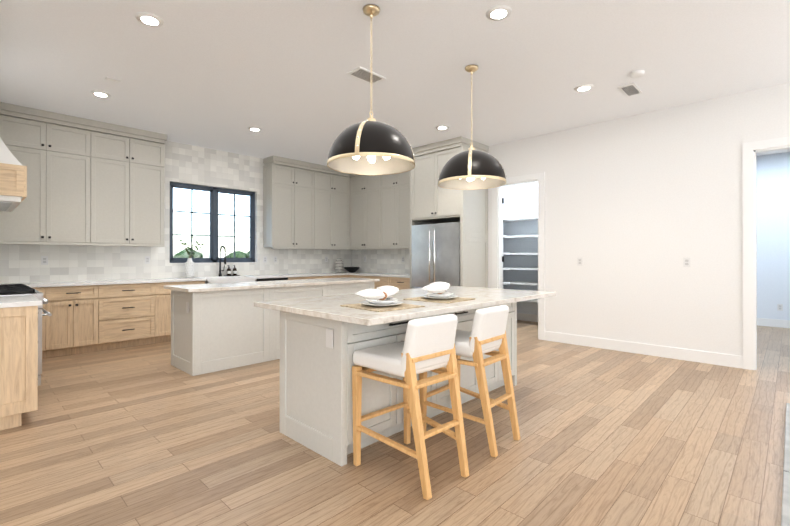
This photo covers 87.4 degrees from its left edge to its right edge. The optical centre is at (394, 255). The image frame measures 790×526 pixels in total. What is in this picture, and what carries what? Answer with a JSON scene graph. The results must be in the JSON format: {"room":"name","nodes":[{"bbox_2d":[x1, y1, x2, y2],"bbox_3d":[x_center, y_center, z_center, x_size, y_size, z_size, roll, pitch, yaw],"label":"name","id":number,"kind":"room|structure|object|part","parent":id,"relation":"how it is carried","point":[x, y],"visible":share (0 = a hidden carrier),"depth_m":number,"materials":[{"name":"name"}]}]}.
{"room":"kitchen","nodes":[
{"label":"kitchen","id":0,"kind":"room"},
{"bbox_2d":[0,141,351,282],"bbox_3d":[-3.297,-0.286,7.150,0.156,3.140,6.490,0,0,44],"label":"wall","id":1,"kind":"structure","parent":0,"point":[183,163],"depth_m":6.73,"materials":[{"name":"white tile"}]},
{"bbox_2d":[0,138,26,211],"bbox_3d":[-3.923,-1.169,3.887,1.210,1.386,0.597,0,0,44],"label":"range hood","id":2,"kind":"object","parent":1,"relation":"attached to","point":[13,182],"visible":1,"depth_m":3.62,"materials":[{"name":"white"}]},
{"bbox_2d":[4,110,51,241],"bbox_3d":[-4.773,-0.976,5.269,0.322,1.590,0.575,0,0,44],"label":"upper cabinet","id":3,"kind":"object","parent":1,"relation":"attached to","point":[28,137],"depth_m":5.23,"materials":[{"name":"grey wood"}]},
{"bbox_2d":[41,256,47,264],"bbox_3d":[-4.714,0.059,5.557,0.007,0.116,0.072,0,0,44],"label":"electrical outlet plate","id":4,"kind":"object","parent":1,"relation":"attached to","point":[44,261],"depth_m":5.56,"materials":[{"name":"white plastic"}]},
{"bbox_2d":[52,118,95,245],"bbox_3d":[-4.450,-0.975,5.605,0.322,1.590,0.584,0,0,44],"label":"upper cabinet","id":5,"kind":"object","parent":1,"relation":"attached to","point":[94,182],"depth_m":5.53,"materials":[{"name":"grey wood"}]},
{"bbox_2d":[96,126,135,245],"bbox_3d":[-4.128,-0.974,5.940,0.322,1.590,0.575,0,0,44],"label":"upper cabinet","id":6,"kind":"object","parent":1,"relation":"attached to","point":[115,150],"depth_m":5.88,"materials":[{"name":"grey wood"}]},
{"bbox_2d":[145,256,149,263],"bbox_3d":[-3.861,0.062,6.444,0.007,0.116,0.072,0,0,44],"label":"electrical outlet plate","id":7,"kind":"object","parent":1,"relation":"attached to","point":[147,258],"depth_m":6.44,"materials":[{"name":"white plastic"}]},
{"bbox_2d":[136,134,166,245],"bbox_3d":[-3.827,-0.973,6.253,0.322,1.590,0.521,0,0,44],"label":"upper cabinet","id":8,"kind":"object","parent":1,"relation":"attached to","point":[149,151],"depth_m":6.19,"materials":[{"name":"grey wood"}]},
{"bbox_2d":[170,182,254,262],"bbox_3d":[-3.199,-0.548,7.300,0.060,1.335,1.520,0,0,44],"label":"casement window","id":9,"kind":"structure","parent":1,"relation":"in","point":[213,225],"depth_m":7.26,"materials":[{"name":"blue"}]},
{"bbox_2d":[263,158,299,248],"bbox_3d":[-2.205,-0.968,7.940,0.322,1.590,0.539,0,0,44],"label":"upper cabinet","id":10,"kind":"object","parent":1,"relation":"attached to","point":[281,179],"depth_m":7.81,"materials":[{"name":"grey wood"}]},
{"bbox_2d":[292,166,315,248],"bbox_3d":[-1.897,-0.967,8.260,0.322,1.590,0.577,0,0,44],"label":"upper cabinet","id":11,"kind":"object","parent":1,"relation":"attached to","point":[307,173],"depth_m":8.21,"materials":[{"name":"grey wood"}]},
{"bbox_2d":[316,170,331,249],"bbox_3d":[-1.576,-0.966,8.594,0.322,1.590,0.577,0,0,44],"label":"upper cabinet","id":12,"kind":"object","parent":1,"relation":"attached to","point":[323,177],"depth_m":8.49,"materials":[{"name":"grey wood"}]},
{"bbox_2d":[332,170,347,249],"bbox_3d":[-1.248,-0.965,8.894,0.379,1.590,0.539,0,0,44],"label":"upper cabinet","id":13,"kind":"object","parent":1,"relation":"attached to","point":[339,181],"depth_m":8.79,"materials":[{"name":"grey wood"}]},
{"bbox_2d":[0,320,789,525],"bbox_3d":[1.043,1.323,3.223,11.850,0.100,14.450,0,0,44],"label":"floor","id":14,"kind":"structure","parent":0,"point":[146,435],"depth_m":2.66,"materials":[{"name":"brown wood"}]},
{"bbox_2d":[0,304,39,430],"bbox_3d":[-3.204,0.825,3.193,0.768,0.895,0.602,0,0,44],"label":"base cabinet","id":15,"kind":"object","parent":14,"relation":"on","point":[18,322],"depth_m":3.07,"materials":[{"name":"brown wood"}]},
{"bbox_2d":[0,296,41,303],"bbox_3d":[-3.191,0.360,3.200,0.778,0.035,0.627,0,0,44],"label":"countertop","id":16,"kind":"structure","parent":15,"relation":"on","point":[3,299],"depth_m":3.18,"materials":[{"name":"white stone"}]},
{"bbox_2d":[0,284,51,385],"bbox_3d":[-3.854,0.782,3.954,1.212,0.985,0.754,0,0,44],"label":"range","id":17,"kind":"object","parent":14,"relation":"on","point":[13,289],"visible":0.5,"depth_m":3.75,"materials":[{"name":"silver metal"}]},
{"bbox_2d":[20,288,51,358],"bbox_3d":[-4.605,0.831,5.237,0.602,0.895,0.322,0,0,44],"label":"base cabinet","id":18,"kind":"object","parent":14,"relation":"on","point":[47,292],"depth_m":5.12,"materials":[{"name":"brown wood"}]},
{"bbox_2d":[52,284,99,356],"bbox_3d":[-4.345,0.832,5.507,0.602,0.895,0.540,0,0,44],"label":"base cabinet","id":19,"kind":"object","parent":14,"relation":"on","point":[92,316],"depth_m":5.33,"materials":[{"name":"brown wood"}]},
{"bbox_2d":[100,284,159,350],"bbox_3d":[-3.925,0.833,5.944,0.602,0.895,0.788,0,0,44],"label":"base cabinet","id":20,"kind":"object","parent":14,"relation":"on","point":[129,313],"depth_m":5.76,"materials":[{"name":"brown wood"}]},
{"bbox_2d":[25,277,203,287],"bbox_3d":[-4.169,0.367,5.673,0.627,0.035,2.838,0,0,44],"label":"countertop","id":21,"kind":"structure","parent":20,"relation":"on","point":[61,284],"depth_m":5.67,"materials":[{"name":"white stone"}]},
{"bbox_2d":[179,236,204,277],"bbox_3d":[-3.271,0.013,6.730,0.436,0.678,0.484,0,0,44],"label":"vase","id":22,"kind":"object","parent":21,"relation":"on","point":[189,269],"visible":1,"depth_m":6.71,"materials":[{"name":"white ceramic"}]},
{"bbox_2d":[205,277,256,283],"bbox_3d":[-2.821,0.488,6.933,0.460,0.261,0.840,0,0,44],"label":"farmhouse sink","id":23,"kind":"object","parent":21,"relation":"in","point":[230,280],"visible":0.25,"depth_m":6.74,"materials":[{"name":"white ceramic"}]},
{"bbox_2d":[160,280,205,342],"bbox_3d":[-3.432,0.835,6.457,0.602,0.895,0.747,0,0,44],"label":"base cabinet","id":24,"kind":"object","parent":14,"relation":"on","point":[165,294],"depth_m":6.10,"materials":[{"name":"brown wood"}]},
{"bbox_2d":[164,277,379,375],"bbox_3d":[-1.475,0.814,5.576,0.780,0.930,2.770,0,0,44],"label":"kitchen island","id":25,"kind":"object","parent":14,"relation":"on","point":[215,327],"visible":0.69,"depth_m":4.75,"materials":[{"name":"paint"}]},
{"bbox_2d":[257,277,287,280],"bbox_3d":[-2.355,0.840,7.525,0.630,0.891,0.592,0,0,44],"label":"dishwasher","id":26,"kind":"object","parent":14,"relation":"on","point":[270,279],"visible":0.1,"depth_m":7.32,"materials":[{"name":"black metal"}]},
{"bbox_2d":[276,276,319,279],"bbox_3d":[-1.920,0.839,8.029,0.602,0.895,0.727,0,0,44],"label":"base cabinet","id":27,"kind":"object","parent":14,"relation":"on","point":[289,277],"depth_m":7.71,"materials":[{"name":"brown wood"}]},
{"bbox_2d":[244,272,347,278],"bbox_3d":[-1.680,0.375,8.262,0.627,0.035,2.648,0,0,44],"label":"countertop","id":28,"kind":"structure","parent":27,"relation":"on","point":[332,273],"depth_m":7.96,"materials":[{"name":"white stone"}]},
{"bbox_2d":[219,246,225,275],"bbox_3d":[-2.951,0.086,7.139,0.249,0.534,0.107,0,0,44],"label":"spring faucet","id":29,"kind":"object","parent":28,"relation":"on","point":[220,273],"visible":1,"depth_m":7.18,"materials":[{"name":"black metal"}]},
{"bbox_2d":[335,259,343,272],"bbox_3d":[-1.196,0.208,8.854,0.190,0.300,0.190,0,0,44],"label":"striped vase","id":30,"kind":"object","parent":28,"relation":"on","point":[339,266],"visible":1,"depth_m":8.79,"materials":[{"name":"ceramic"}]},
{"bbox_2d":[344,267,359,271],"bbox_3d":[-0.946,0.301,9.057,0.350,0.115,0.350,0,0,44],"label":"bowl","id":31,"kind":"object","parent":28,"relation":"on","point":[351,269],"visible":1,"depth_m":8.94,"materials":[{"name":"black ceramic"}]},
{"bbox_2d":[320,276,347,278],"bbox_3d":[-1.448,0.841,8.520,0.602,0.895,0.747,0,0,44],"label":"base cabinet","id":32,"kind":"object","parent":14,"relation":"on","point":[320,276],"depth_m":8.29,"materials":[{"name":"brown wood"}]},
{"bbox_2d":[348,276,363,277],"bbox_3d":[-0.583,0.841,8.624,0.541,0.895,0.602,0,0,44],"label":"base cabinet","id":33,"kind":"object","parent":14,"relation":"on","point":[348,276],"depth_m":8.40,"materials":[{"name":"brown wood"}]},
{"bbox_2d":[364,276,387,288],"bbox_3d":[-0.150,0.840,8.208,0.659,0.895,0.602,0,0,44],"label":"base cabinet","id":34,"kind":"object","parent":14,"relation":"on","point":[383,281],"depth_m":7.93,"materials":[{"name":"brown wood"}]},
{"bbox_2d":[388,276,409,289],"bbox_3d":[0.325,0.838,7.752,0.658,0.895,0.602,0,0,44],"label":"base cabinet","id":35,"kind":"object","parent":14,"relation":"on","point":[401,282],"depth_m":7.57,"materials":[{"name":"brown wood"}]},
{"bbox_2d":[348,272,409,279],"bbox_3d":[-0.100,0.375,8.145,1.813,0.035,0.627,0,0,44],"label":"countertop","id":36,"kind":"structure","parent":35,"relation":"on","point":[349,273],"depth_m":8.22,"materials":[{"name":"white stone"}]},
{"bbox_2d":[254,286,555,466],"bbox_3d":[0.242,0.806,3.474,1.250,0.935,2.400,0,0,44],"label":"kitchen island","id":37,"kind":"object","parent":14,"relation":"on","point":[323,339],"visible":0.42,"depth_m":2.76,"materials":[{"name":"paint"}]},
{"bbox_2d":[340,303,424,311],"bbox_3d":[-0.086,0.332,2.744,0.390,0.006,0.410,0,0,-42],"label":"placemat","id":38,"kind":"object","parent":37,"relation":"on","point":[382,309],"visible":0.64,"depth_m":2.64,"materials":[{"name":"beige wicker"}]},
{"bbox_2d":[355,285,402,306],"bbox_3d":[-0.111,0.267,2.753,0.334,0.123,0.385,0,0,44],"label":"place setting","id":39,"kind":"object","parent":38,"relation":"on","point":[377,296],"visible":1,"depth_m":2.67,"materials":[{"name":"white ceramic"}]},
{"bbox_2d":[403,297,475,302],"bbox_3d":[0.347,0.333,3.201,0.430,0.006,0.411,0,0,44],"label":"placemat","id":40,"kind":"object","parent":37,"relation":"on","point":[453,300],"visible":0.64,"depth_m":3.14,"materials":[{"name":"beige wicker"}]},
{"bbox_2d":[421,282,457,299],"bbox_3d":[0.320,0.268,3.208,0.356,0.123,0.385,0,0,44],"label":"place setting","id":41,"kind":"object","parent":40,"relation":"on","point":[435,290],"visible":1,"depth_m":3.10,"materials":[{"name":"white ceramic"}]},
{"bbox_2d":[352,314,468,499],"bbox_3d":[0.110,0.809,2.484,0.602,0.928,0.495,0,0,44],"label":"stool","id":42,"kind":"object","parent":14,"relation":"on","point":[427,344],"visible":1,"depth_m":2.37,"materials":[{"name":"brown wood"}]},
{"bbox_3d":[0.080,0.506,2.514,0.520,0.322,0.465,0,0,44],"label":"seat","id":43,"kind":"part","parent":42,"relation":"part of","materials":[{"name":"fabric"}]},
{"bbox_2d":[412,222,459,288],"bbox_3d":[0.878,0.374,7.058,1.004,1.820,0.814,0,0,44],"label":"refrigerator","id":44,"kind":"object","parent":14,"relation":"on","point":[435,252],"visible":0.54,"depth_m":6.77,"materials":[{"name":"silver metal"}]},
{"bbox_2d":[419,305,519,456],"bbox_3d":[0.529,0.811,2.919,0.596,0.928,0.495,0,0,44],"label":"stool","id":45,"kind":"object","parent":14,"relation":"on","point":[486,335],"visible":0.88,"depth_m":2.79,"materials":[{"name":"brown wood"}]},
{"bbox_3d":[0.498,0.508,2.948,0.513,0.322,0.465,0,0,44],"label":"seat","id":46,"kind":"part","parent":45,"relation":"part of","materials":[{"name":"fabric"}]},
{"bbox_2d":[781,403,789,525],"bbox_3d":[2.877,1.254,2.014,1.430,0.030,2.750,0,0,44],"label":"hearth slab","id":47,"kind":"object","parent":14,"relation":"on","point":[785,517],"visible":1,"depth_m":2.32,"materials":[{"name":"stone"}]},
{"bbox_2d":[0,0,789,165],"bbox_3d":[1.043,-1.917,3.232,11.850,0.100,14.450,0,0,44],"label":"ceiling","id":48,"kind":"structure","parent":0,"point":[222,75],"depth_m":4.00,"materials":[{"name":"paint"}]},
{"bbox_2d":[90,90,110,97],"bbox_3d":[-3.379,-1.857,4.744,0.195,0.012,0.195,0,0,38],"label":"recessed light","id":49,"kind":"object","parent":48,"relation":"in","point":[97,93],"depth_m":4.73,"materials":[{"name":"white plastic"}]},
{"bbox_2d":[105,77,119,82],"bbox_3d":[-2.975,-1.857,4.355,0.070,0.011,0.120,0,0,44],"label":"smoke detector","id":50,"kind":"object","parent":48,"relation":"attached to","point":[107,78],"depth_m":4.34,"materials":[{"name":"white plastic"}]},
{"bbox_2d":[135,12,163,26],"bbox_3d":[-1.935,-1.861,3.259,0.195,0.012,0.195,0,0,20],"label":"recessed light","id":51,"kind":"object","parent":48,"relation":"in","point":[149,19],"depth_m":3.24,"materials":[{"name":"white plastic"}]},
{"bbox_2d":[248,127,261,130],"bbox_3d":[-2.046,-1.853,6.043,0.195,0.012,0.195,0,0,38],"label":"recessed light","id":52,"kind":"object","parent":48,"relation":"in","point":[250,128],"depth_m":6.03,"materials":[{"name":"white plastic"}]},
{"bbox_2d":[347,66,385,83],"bbox_3d":[-0.293,-1.857,4.260,0.200,0.013,0.360,0,0,44],"label":"ceiling vent","id":53,"kind":"object","parent":48,"relation":"in","point":[361,73],"depth_m":4.24,"materials":[{"name":"white metal"}]},
{"bbox_2d":[327,4,414,174],"bbox_3d":[-0.179,-1.270,3.122,0.661,1.188,0.661,0,0,44],"label":"pendant light","id":54,"kind":"object","parent":48,"relation":"hanging from","point":[371,145],"visible":1,"depth_m":2.94,"materials":[{"name":"black metal"}]},
{"bbox_2d":[436,125,448,129],"bbox_3d":[0.685,-1.853,5.969,0.195,0.012,0.195,0,0,5],"label":"recessed light","id":55,"kind":"object","parent":48,"relation":"in","point":[442,127],"depth_m":5.94,"materials":[{"name":"white plastic"}]},
{"bbox_2d":[438,65,506,189],"bbox_3d":[0.757,-1.284,4.081,0.661,1.153,0.661,0,0,44],"label":"pendant light","id":56,"kind":"object","parent":48,"relation":"hanging from","point":[471,168],"visible":1,"depth_m":3.89,"materials":[{"name":"black metal"}]},
{"bbox_2d":[486,5,511,20],"bbox_3d":[0.796,-1.861,3.171,0.195,0.012,0.195,0,0,5],"label":"recessed light","id":57,"kind":"object","parent":48,"relation":"in","point":[498,12],"depth_m":3.16,"materials":[{"name":"white plastic"}]},
{"bbox_2d":[574,84,593,91],"bbox_3d":[2.091,-1.857,4.575,0.195,0.012,0.195,0,0,38],"label":"recessed light","id":58,"kind":"object","parent":48,"relation":"in","point":[585,87],"depth_m":4.56,"materials":[{"name":"white plastic"}]},
{"bbox_2d":[618,83,642,96],"bbox_3d":[2.635,-1.856,4.621,0.160,0.013,0.360,0,0,44],"label":"ceiling vent","id":59,"kind":"object","parent":48,"relation":"in","point":[627,90],"depth_m":4.59,"materials":[{"name":"white metal"}]},
{"bbox_2d":[631,70,644,77],"bbox_3d":[2.467,-1.847,4.200,0.122,0.034,0.122,0,0,35],"label":"smoke detector","id":60,"kind":"object","parent":48,"relation":"attached to","point":[637,74],"depth_m":4.17,"materials":[{"name":"white plastic"}]},
{"bbox_2d":[352,82,789,355],"bbox_3d":[3.217,-0.291,5.489,11.850,3.140,0.136,0,0,44],"label":"wall","id":61,"kind":"structure","parent":0,"point":[639,208],"depth_m":5.49,"materials":[{"name":"white paint"}]},
{"bbox_2d":[348,174,363,249],"bbox_3d":[-0.709,-0.965,8.905,0.537,1.590,0.379,0,0,44],"label":"upper cabinet","id":62,"kind":"object","parent":61,"relation":"attached to","point":[355,182],"depth_m":8.85,"materials":[{"name":"grey wood"}]},
{"bbox_2d":[364,175,375,249],"bbox_3d":[-0.371,-0.966,8.620,0.574,1.590,0.322,0,0,44],"label":"upper cabinet","id":63,"kind":"object","parent":61,"relation":"attached to","point":[369,180],"depth_m":8.54,"materials":[{"name":"grey wood"}]},
{"bbox_2d":[376,174,395,248],"bbox_3d":[-0.039,-0.967,8.301,0.574,1.590,0.322,0,0,44],"label":"upper cabinet","id":64,"kind":"object","parent":61,"relation":"attached to","point":[383,182],"depth_m":8.26,"materials":[{"name":"grey wood"}]},
{"bbox_2d":[392,170,411,249],"bbox_3d":[0.293,-0.968,7.982,0.574,1.590,0.322,0,0,44],"label":"upper cabinet","id":65,"kind":"object","parent":61,"relation":"attached to","point":[401,182],"depth_m":7.91,"materials":[{"name":"grey wood"}]},
{"bbox_2d":[412,222,435,224],"bbox_3d":[0.538,-0.969,7.746,0.335,1.590,0.322,0,0,44],"label":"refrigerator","id":66,"kind":"object","parent":61,"relation":"attached to","point":[413,223],"depth_m":7.40,"materials":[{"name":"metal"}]},
{"bbox_2d":[412,150,439,223],"bbox_3d":[0.748,-1.190,7.254,0.567,1.150,0.742,0,0,44],"label":"upper cabinet","id":67,"kind":"object","parent":61,"relation":"attached to","point":[422,172],"depth_m":7.02,"materials":[{"name":"beige wood"}]},
{"bbox_2d":[432,142,487,221],"bbox_3d":[1.074,-1.191,6.940,0.567,1.150,0.742,0,0,44],"label":"upper cabinet","id":68,"kind":"object","parent":61,"relation":"attached to","point":[448,205],"depth_m":6.71,"materials":[{"name":"beige wood"}]},
{"bbox_2d":[503,217,509,284],"bbox_3d":[1.747,0.061,7.766,0.368,1.586,0.950,0,0,44],"label":"shelf","id":69,"kind":"object","parent":61,"relation":"attached to","point":[504,219],"depth_m":7.94,"materials":[{"name":"white wood"}]},
{"bbox_2d":[510,216,537,301],"bbox_3d":[2.893,0.061,7.640,2.196,1.586,0.418,0,0,44],"label":"shelf","id":70,"kind":"object","parent":61,"relation":"attached to","point":[515,237],"depth_m":7.86,"materials":[{"name":"white wood"}]},
{"bbox_2d":[577,258,582,265],"bbox_3d":[2.656,0.081,5.936,0.072,0.116,0.007,0,0,44],"label":"electrical outlet plate","id":71,"kind":"object","parent":61,"relation":"attached to","point":[579,260],"depth_m":5.93,"materials":[{"name":"white plastic"}]},
{"bbox_2d":[492,136,789,369],"bbox_3d":[5.634,0.003,5.873,8.600,2.555,4.070,0,0,44],"label":"baseboard","id":72,"kind":"structure","parent":61,"relation":"attached to","point":[751,320],"depth_m":5.08,"materials":[{"name":"white wood"}]},
{"bbox_2d":[683,258,689,266],"bbox_3d":[3.572,0.078,5.055,0.072,0.116,0.007,0,0,44],"label":"electrical outlet plate","id":73,"kind":"object","parent":61,"relation":"attached to","point":[686,261],"depth_m":5.06,"materials":[{"name":"white plastic"}]},
{"bbox_2d":[777,304,782,310],"bbox_3d":[6.934,0.925,7.439,0.072,0.116,0.007,0,0,44],"label":"electrical outlet plate","id":74,"kind":"object","parent":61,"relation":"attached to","point":[779,306],"depth_m":7.43,"materials":[{"name":"white plastic"}]},
{"label":"outside","id":75,"kind":"structure","parent":0,"visible":0},
{"bbox_2d":[173,249,249,257],"bbox_3d":[-82.434,-0.794,106.975,252.290,5.944,280.000,0,0,44],"label":"landscape","id":76,"kind":"structure","parent":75,"point":[247,255],"depth_m":130.05,"materials":[{"name":"green plant"}]}
]}

